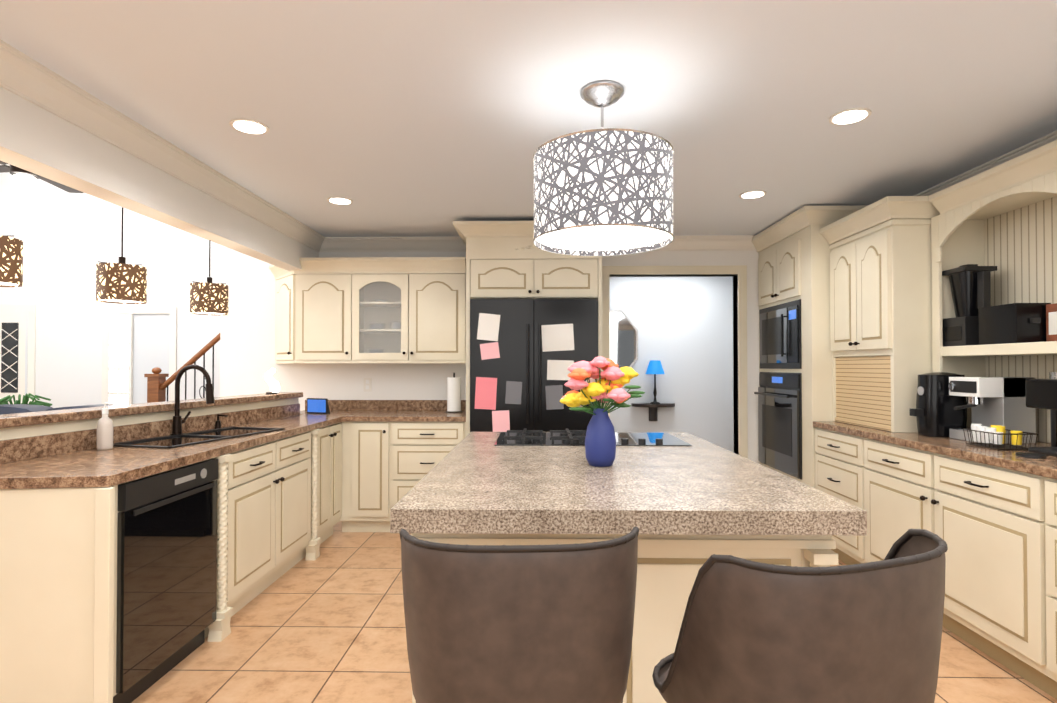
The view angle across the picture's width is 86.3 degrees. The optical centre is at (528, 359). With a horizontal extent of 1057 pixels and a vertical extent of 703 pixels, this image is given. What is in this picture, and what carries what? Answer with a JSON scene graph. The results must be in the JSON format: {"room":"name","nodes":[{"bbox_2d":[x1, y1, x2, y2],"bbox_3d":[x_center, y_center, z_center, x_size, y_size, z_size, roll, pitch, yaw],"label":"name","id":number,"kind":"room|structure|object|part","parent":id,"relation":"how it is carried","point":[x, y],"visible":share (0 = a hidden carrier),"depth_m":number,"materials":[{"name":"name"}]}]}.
{"room":"kitchen","nodes":[
{"label":"kitchen","id":0,"kind":"room"},
{"bbox_2d":[0,398,298,439],"bbox_3d":[-2.063,0.814,3.254,0.120,1.054,2.593,0,-1,7],"label":"wall","id":1,"kind":"structure","parent":0,"point":[35,430],"depth_m":2.89,"materials":[{"name":"beige paint"}]},
{"bbox_2d":[0,392,302,428],"bbox_3d":[-2.075,0.266,3.252,0.200,0.040,2.653,0,-1,7],"label":"bar","id":2,"kind":"object","parent":1,"relation":"on","point":[31,418],"visible":1,"depth_m":2.85,"materials":[{"name":"stone"}]},
{"bbox_2d":[264,368,279,393],"bbox_3d":[-1.930,0.159,4.252,0.119,0.196,0.085,0,-1,1],"label":"figurine","id":3,"kind":"object","parent":2,"relation":"on","point":[271,381],"visible":1,"depth_m":4.23,"materials":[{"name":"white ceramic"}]},
{"bbox_2d":[0,164,1046,463],"bbox_3d":[-2.674,-1.419,2.466,11.320,5.500,10.540,0,-1,1],"label":"wall","id":4,"kind":"structure","parent":0,"point":[684,328],"depth_m":6.28,"materials":[{"name":"white paint"}]},
{"bbox_2d":[0,304,176,404],"bbox_3d":[-6.218,0.320,7.631,2.910,2.150,0.054,0,-1,1],"label":"door frame","id":5,"kind":"structure","parent":4,"relation":"attached to","point":[138,343],"depth_m":7.64,"materials":[{"name":"white wood"}]},
{"bbox_2d":[0,39,327,251],"bbox_3d":[-1.899,-1.068,1.173,0.095,0.115,7.750,0,-1,1],"label":"crown molding","id":6,"kind":"structure","parent":4,"relation":"attached to","point":[26,77],"depth_m":2.64,"materials":[{"name":"white wood"}]},
{"bbox_2d":[269,257,465,363],"bbox_3d":[-1.411,-0.404,4.828,1.789,0.870,0.402,0,-1,1],"label":"upper cabinet","id":7,"kind":"object","parent":4,"relation":"attached to","point":[372,310],"visible":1,"depth_m":4.68,"materials":[{"name":"beige wood"}]},
{"bbox_2d":[364,378,371,391],"bbox_3d":[-1.433,0.222,5.019,0.070,0.120,0.010,0,-1,1],"label":"electrical outlet plate","id":8,"kind":"object","parent":4,"relation":"attached to","point":[367,384],"visible":1,"depth_m":5.02,"materials":[{"name":"white plastic"}]},
{"bbox_2d":[328,235,783,251],"bbox_3d":[0.401,-1.021,4.961,4.320,0.115,0.095,0,-1,1],"label":"crown molding","id":9,"kind":"structure","parent":4,"relation":"attached to","point":[706,242],"depth_m":4.97,"materials":[{"name":"white wood"}]},
{"bbox_2d":[610,310,637,368],"bbox_3d":[0.914,-0.172,6.271,0.600,0.760,0.020,0,-1,1],"label":"mirror","id":10,"kind":"object","parent":4,"relation":"attached to","point":[623,341],"visible":0.35,"depth_m":6.26,"materials":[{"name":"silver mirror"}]},
{"bbox_2d":[631,403,674,420],"bbox_3d":[1.383,0.579,6.181,0.479,0.195,0.170,0,-1,1],"label":"wall shelf","id":11,"kind":"object","parent":4,"relation":"attached to","point":[653,412],"visible":1,"depth_m":6.22,"materials":[{"name":"black wood"}]},
{"bbox_2d":[646,360,664,403],"bbox_3d":[1.382,0.243,6.155,0.210,0.474,0.207,0,-1,1],"label":"table lamp","id":12,"kind":"object","parent":11,"relation":"on","point":[655,367],"visible":1,"depth_m":6.11,"materials":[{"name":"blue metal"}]},
{"bbox_2d":[602,265,747,458],"bbox_3d":[1.282,0.266,5.027,1.280,2.192,0.138,0,-1,1],"label":"trim","id":13,"kind":"structure","parent":4,"relation":"attached to","point":[740,271],"depth_m":4.94,"materials":[{"name":"white wood"}]},
{"bbox_2d":[914,131,1056,195],"bbox_3d":[2.566,-1.068,1.094,0.095,0.115,7.750,0,-1,1],"label":"crown molding","id":14,"kind":"structure","parent":4,"relation":"attached to","point":[1051,137],"depth_m":3.11,"materials":[{"name":"white wood"}]},
{"bbox_2d":[0,0,1056,236],"bbox_3d":[-2.656,-2.693,2.931,11.300,3.180,11.200,0,-1,1],"label":"ceiling","id":15,"kind":"structure","parent":0,"point":[414,118],"depth_m":2.32,"materials":[{"name":"white paint"}]},
{"bbox_2d":[0,235,22,286],"bbox_3d":[-2.191,-2.240,2.305,0.214,3.862,0.214,0,-1,1],"label":"pendant light","id":16,"kind":"object","parent":15,"relation":"hanging from","point":[11,261],"visible":1,"depth_m":2.28,"materials":[{"name":"wicker"}]},
{"bbox_2d":[0,161,82,192],"bbox_3d":[-4.450,-2.821,4.985,1.385,2.632,1.398,0,-1,1],"label":"ceiling fan","id":17,"kind":"object","parent":15,"relation":"hanging from","point":[23,178],"visible":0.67,"depth_m":4.92,"materials":[{"name":"brown metal"}]},
{"bbox_2d":[96,207,146,303],"bbox_3d":[-2.114,-2.232,2.953,0.214,3.862,0.214,0,-1,1],"label":"pendant light","id":18,"kind":"object","parent":15,"relation":"hanging from","point":[121,281],"visible":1,"depth_m":2.85,"materials":[{"name":"wicker"}]},
{"bbox_2d":[0,87,318,270],"bbox_3d":[-2.016,-0.959,1.173,0.140,0.332,7.750,0,-1,1],"label":"beam","id":19,"kind":"structure","parent":15,"relation":"attached to","point":[37,140],"depth_m":2.69,"materials":[{"name":"white paint"}]},
{"bbox_2d":[190,240,227,314],"bbox_3d":[-2.035,-2.223,3.618,0.214,3.862,0.214,0,-1,1],"label":"pendant light","id":20,"kind":"object","parent":15,"relation":"hanging from","point":[209,297],"visible":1,"depth_m":3.51,"materials":[{"name":"wicker"}]},
{"bbox_2d":[229,118,268,134],"bbox_3d":[-1.320,-1.102,2.668,0.168,0.008,0.168,0,-1,-8],"label":"recessed light","id":21,"kind":"object","parent":15,"relation":"in","point":[248,126],"depth_m":2.65,"materials":[{"name":"white"}]},
{"bbox_2d":[327,197,352,204],"bbox_3d":[-1.289,-1.087,3.858,0.168,0.008,0.168,0,-1,-26],"label":"recessed light","id":22,"kind":"object","parent":15,"relation":"in","point":[336,200],"depth_m":3.84,"materials":[{"name":"white"}]},
{"bbox_2d":[533,80,673,255],"bbox_3d":[0.304,-0.797,2.326,0.574,0.628,0.574,0,-1,1],"label":"pendant light","id":23,"kind":"object","parent":15,"relation":"hanging from","point":[602,94],"depth_m":2.10,"materials":[{"name":"white fabric"}]},
{"bbox_3d":[0.304,-0.663,2.324,0.574,0.361,0.574,0,-1,1],"label":"kitchen island pendant light shade","id":24,"kind":"part","parent":23,"relation":"part of","materials":[{"name":"white fabric"}]},
{"bbox_2d":[739,190,766,198],"bbox_3d":[1.479,-1.089,3.719,0.168,0.008,0.168,0,-1,-8],"label":"recessed light","id":25,"kind":"object","parent":15,"relation":"in","point":[755,193],"depth_m":3.70,"materials":[{"name":"white"}]},
{"bbox_2d":[829,107,871,124],"bbox_3d":[1.459,-1.103,2.559,0.168,0.008,0.168,0,-1,-8],"label":"recessed light","id":26,"kind":"object","parent":15,"relation":"in","point":[843,117],"depth_m":2.55,"materials":[{"name":"white"}]},
{"bbox_2d":[131,521,1056,702],"bbox_3d":[-2.708,1.395,2.782,11.400,0.120,11.400,0,-1,1],"label":"floor","id":27,"kind":"structure","parent":0,"point":[327,625],"depth_m":2.58,"materials":[{"name":"tile"}]},
{"bbox_2d":[0,393,51,406],"bbox_3d":[-6.175,0.894,6.860,0.652,0.981,0.700,0,-1,1],"label":"plant","id":28,"kind":"object","parent":27,"relation":"on","point":[6,399],"visible":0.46,"depth_m":6.81,"materials":[{"name":"green plant"}]},
{"bbox_2d":[0,487,114,702],"bbox_3d":[-1.984,0.887,1.950,1.032,0.873,0.133,0,-1,1],"label":"cabinet end panel","id":29,"kind":"object","parent":27,"relation":"on","point":[56,592],"visible":1,"depth_m":1.97,"materials":[{"name":"beige wood"}]},
{"bbox_2d":[0,404,117,414],"bbox_3d":[-5.213,0.913,5.917,3.280,0.919,1.030,0,-1,1],"label":"sofa","id":30,"kind":"object","parent":27,"relation":"on","point":[13,408],"visible":0.12,"depth_m":5.45,"materials":[{"name":"fabric"}]},
{"bbox_2d":[111,451,238,702],"bbox_3d":[-1.661,0.893,2.405,0.408,0.874,0.710,0,-1,1],"label":"dishwasher","id":31,"kind":"object","parent":27,"relation":"on","point":[209,548],"depth_m":2.34,"materials":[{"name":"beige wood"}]},
{"bbox_2d":[144,333,219,402],"bbox_3d":[-3.580,0.185,7.054,1.696,2.403,1.113,0,-1,1],"label":"stair railing","id":32,"kind":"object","parent":27,"relation":"on","point":[157,383],"depth_m":6.57,"materials":[{"name":"brown wood"}]},
{"bbox_2d":[235,427,322,613],"bbox_3d":[-1.645,0.904,3.280,0.408,0.874,1.200,0,-1,1],"label":"base cabinet","id":33,"kind":"object","parent":27,"relation":"on","point":[279,483],"depth_m":3.29,"materials":[{"name":"beige wood"}]},
{"bbox_2d":[0,364,347,488],"bbox_3d":[-1.789,0.249,3.469,0.690,0.437,3.117,0,-1,1],"label":"countertop","id":34,"kind":"structure","parent":33,"relation":"on","point":[75,459],"depth_m":2.63,"materials":[{"name":"stone"}]},
{"bbox_2d":[96,402,112,449],"bbox_3d":[-1.975,0.307,2.632,0.068,0.219,0.062,0,-1,1],"label":"soap bottle","id":35,"kind":"object","parent":34,"relation":"on","point":[105,432],"visible":1,"depth_m":2.61,"materials":[{"name":"beige plastic"}]},
{"bbox_2d":[170,364,214,434],"bbox_3d":[-1.867,0.225,3.178,0.253,0.398,0.146,0,-1,1],"label":"faucet","id":36,"kind":"object","parent":34,"relation":"on","point":[178,425],"depth_m":3.14,"materials":[{"name":"brown metal"}]},
{"bbox_2d":[307,398,329,413],"bbox_3d":[-1.724,0.379,4.650,0.200,0.125,0.072,0,-1,19],"label":"smart display","id":37,"kind":"object","parent":34,"relation":"on","point":[317,405],"visible":1,"depth_m":4.61,"materials":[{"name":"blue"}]},
{"bbox_2d":[323,422,346,541],"bbox_3d":[-1.631,0.914,4.097,0.408,0.874,0.595,0,-1,1],"label":"base cabinet","id":38,"kind":"object","parent":27,"relation":"on","point":[334,435],"depth_m":4.22,"materials":[{"name":"beige wood"}]},
{"bbox_2d":[347,422,390,531],"bbox_3d":[-1.264,0.921,4.684,0.400,0.874,0.646,0,-1,1],"label":"base cabinet","id":39,"kind":"object","parent":27,"relation":"on","point":[368,443],"depth_m":4.37,"materials":[{"name":"beige wood"}]},
{"bbox_2d":[391,422,465,507],"bbox_3d":[-0.772,0.921,4.676,0.584,0.874,0.646,0,-1,1],"label":"base cabinet","id":40,"kind":"object","parent":27,"relation":"on","point":[416,447],"depth_m":4.36,"materials":[{"name":"beige wood"}]},
{"bbox_2d":[344,400,465,421],"bbox_3d":[-0.950,0.417,4.684,0.946,0.129,0.653,0,-1,1],"label":"countertop","id":41,"kind":"structure","parent":40,"relation":"on","point":[355,410],"depth_m":4.86,"materials":[{"name":"stone"}]},
{"bbox_2d":[446,373,461,412],"bbox_3d":[-0.632,0.277,4.790,0.140,0.334,0.140,0,-1,1],"label":"paper towel","id":42,"kind":"object","parent":41,"relation":"on","point":[453,394],"visible":1,"depth_m":4.74,"materials":[{"name":"white paper"}]},
{"bbox_2d":[399,526,638,702],"bbox_3d":[-0.017,0.801,1.062,0.480,1.026,0.452,0,-1,1],"label":"stool","id":43,"kind":"object","parent":27,"relation":"on","point":[539,623],"visible":1,"depth_m":0.88,"materials":[{"name":"leather"}]},
{"bbox_2d":[453,221,601,435],"bbox_3d":[0.047,0.157,4.613,1.225,2.400,0.767,0,-1,1],"label":"tall cabinet","id":44,"kind":"object","parent":27,"relation":"on","point":[507,260],"visible":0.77,"depth_m":4.33,"materials":[{"name":"beige wood"}]},
{"bbox_2d":[470,299,597,431],"bbox_3d":[0.047,0.448,4.575,0.965,1.813,0.782,0,-1,1],"label":"fridge","id":45,"kind":"object","parent":27,"relation":"on","point":[525,354],"visible":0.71,"depth_m":4.25,"materials":[{"name":"black metal"}]},
{"bbox_2d":[390,428,866,702],"bbox_3d":[0.281,0.857,2.421,1.278,0.947,1.821,0,-1,1],"label":"kitchen island","id":46,"kind":"object","parent":27,"relation":"on","point":[687,504],"visible":0.38,"depth_m":1.64,"materials":[{"name":"beige stone"}]},
{"bbox_2d":[560,356,644,466],"bbox_3d":[0.293,0.199,2.210,0.342,0.425,0.272,0,-1,1],"label":"vase","id":47,"kind":"object","parent":46,"relation":"on","point":[606,384],"visible":1,"depth_m":2.17,"materials":[{"name":"blue ceramic"}]},
{"bbox_2d":[652,529,947,702],"bbox_3d":[0.446,0.800,0.984,0.460,1.026,0.430,0,-1,-19],"label":"stool","id":48,"kind":"object","parent":27,"relation":"on","point":[759,632],"visible":1,"depth_m":0.80,"materials":[{"name":"leather"}]},
{"bbox_2d":[751,205,881,487],"bbox_3d":[2.303,0.143,4.436,0.733,2.425,1.042,0,-1,1],"label":"tall cabinet","id":49,"kind":"object","parent":27,"relation":"on","point":[794,392],"visible":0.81,"depth_m":4.22,"materials":[{"name":"beige wood"}]},
{"bbox_2d":[815,428,858,564],"bbox_3d":[2.334,0.909,3.687,0.644,0.874,0.601,0,-1,1],"label":"base cabinet","id":50,"kind":"object","parent":27,"relation":"on","point":[837,455],"depth_m":3.66,"materials":[{"name":"beige wood"}]},
{"bbox_2d":[813,421,1056,479],"bbox_3d":[2.309,0.392,2.350,0.647,0.124,3.287,0,-1,1],"label":"countertop","id":51,"kind":"structure","parent":50,"relation":"on","point":[1005,459],"depth_m":2.73,"materials":[{"name":"stone"}]},
{"bbox_2d":[820,196,939,432],"bbox_3d":[2.360,-0.253,3.611,0.589,1.364,0.776,0,-1,1],"label":"cabinet","id":52,"kind":"object","parent":51,"relation":"on","point":[880,311],"visible":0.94,"depth_m":3.40,"materials":[{"name":"beige wood"}]},
{"bbox_2d":[910,372,966,436],"bbox_3d":[2.273,0.246,3.144,0.268,0.355,0.149,0,-1,1],"label":"air fryer","id":53,"kind":"object","parent":51,"relation":"on","point":[935,413],"visible":0.98,"depth_m":3.08,"materials":[{"name":"black plastic"}]},
{"bbox_2d":[948,377,1035,442],"bbox_3d":[2.374,0.256,2.947,0.363,0.330,0.210,0,-1,1],"label":"espresso machine","id":54,"kind":"object","parent":51,"relation":"on","point":[1001,401],"visible":0.65,"depth_m":2.85,"materials":[{"name":"silver metal"}]},
{"bbox_2d":[929,140,1056,442],"bbox_3d":[2.425,-0.274,2.724,0.427,1.384,1.124,0,-1,1],"label":"open shelving unit","id":55,"kind":"object","parent":51,"relation":"on","point":[1002,217],"visible":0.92,"depth_m":3.01,"materials":[{"name":"beige wood"}]},
{"bbox_2d":[942,264,996,346],"bbox_3d":[2.469,-0.304,3.141,0.180,0.455,0.218,0,-1,1],"label":"blender","id":56,"kind":"object","parent":55,"relation":"in","point":[970,285],"visible":0.9,"depth_m":3.10,"materials":[{"name":"black plastic"}]},
{"bbox_2d":[978,303,1050,344],"bbox_3d":[2.495,-0.181,2.893,0.170,0.202,0.255,0,-1,1],"label":"toaster","id":57,"kind":"object","parent":55,"relation":"in","point":[1014,323],"visible":0.92,"depth_m":2.81,"materials":[{"name":"black"}]},
{"bbox_2d":[1046,303,1056,341],"bbox_3d":[2.550,-0.177,2.689,0.022,0.190,0.160,0,-1,1],"label":"sign","id":58,"kind":"object","parent":55,"relation":"in","point":[1051,322],"visible":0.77,"depth_m":2.74,"materials":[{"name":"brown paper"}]},
{"bbox_2d":[963,424,1037,449],"bbox_3d":[2.252,0.365,2.698,0.186,0.103,0.216,0,-1,1],"label":"wire basket","id":59,"kind":"object","parent":51,"relation":"on","point":[993,437],"visible":0.98,"depth_m":2.67,"materials":[{"name":"black metal"}]},
{"bbox_2d":[1015,452,1046,458],"bbox_3d":[2.147,0.408,2.409,0.100,0.012,0.100,0,-1,1],"label":"coaster","id":60,"kind":"object","parent":51,"relation":"on","point":[1031,455],"visible":1,"depth_m":2.39,"materials":[{"name":"black"}]},
{"bbox_2d":[1026,372,1056,456],"bbox_3d":[2.403,0.235,2.510,0.310,0.360,0.297,0,-1,1],"label":"coffee maker","id":61,"kind":"object","parent":51,"relation":"on","point":[1041,393],"visible":1,"depth_m":2.49,"materials":[{"name":"black"}]},
{"bbox_2d":[859,437,1034,684],"bbox_3d":[2.318,0.898,2.781,0.644,0.874,1.210,0,-1,1],"label":"base cabinet","id":62,"kind":"object","parent":27,"relation":"on","point":[994,528],"depth_m":2.56,"materials":[{"name":"beige wood"}]},
{"bbox_2d":[1031,474,1056,699],"bbox_3d":[2.302,0.887,1.872,0.644,0.874,0.610,0,-1,1],"label":"base cabinet","id":63,"kind":"object","parent":27,"relation":"on","point":[1045,489],"depth_m":2.19,"materials":[{"name":"beige wood"}]}
]}

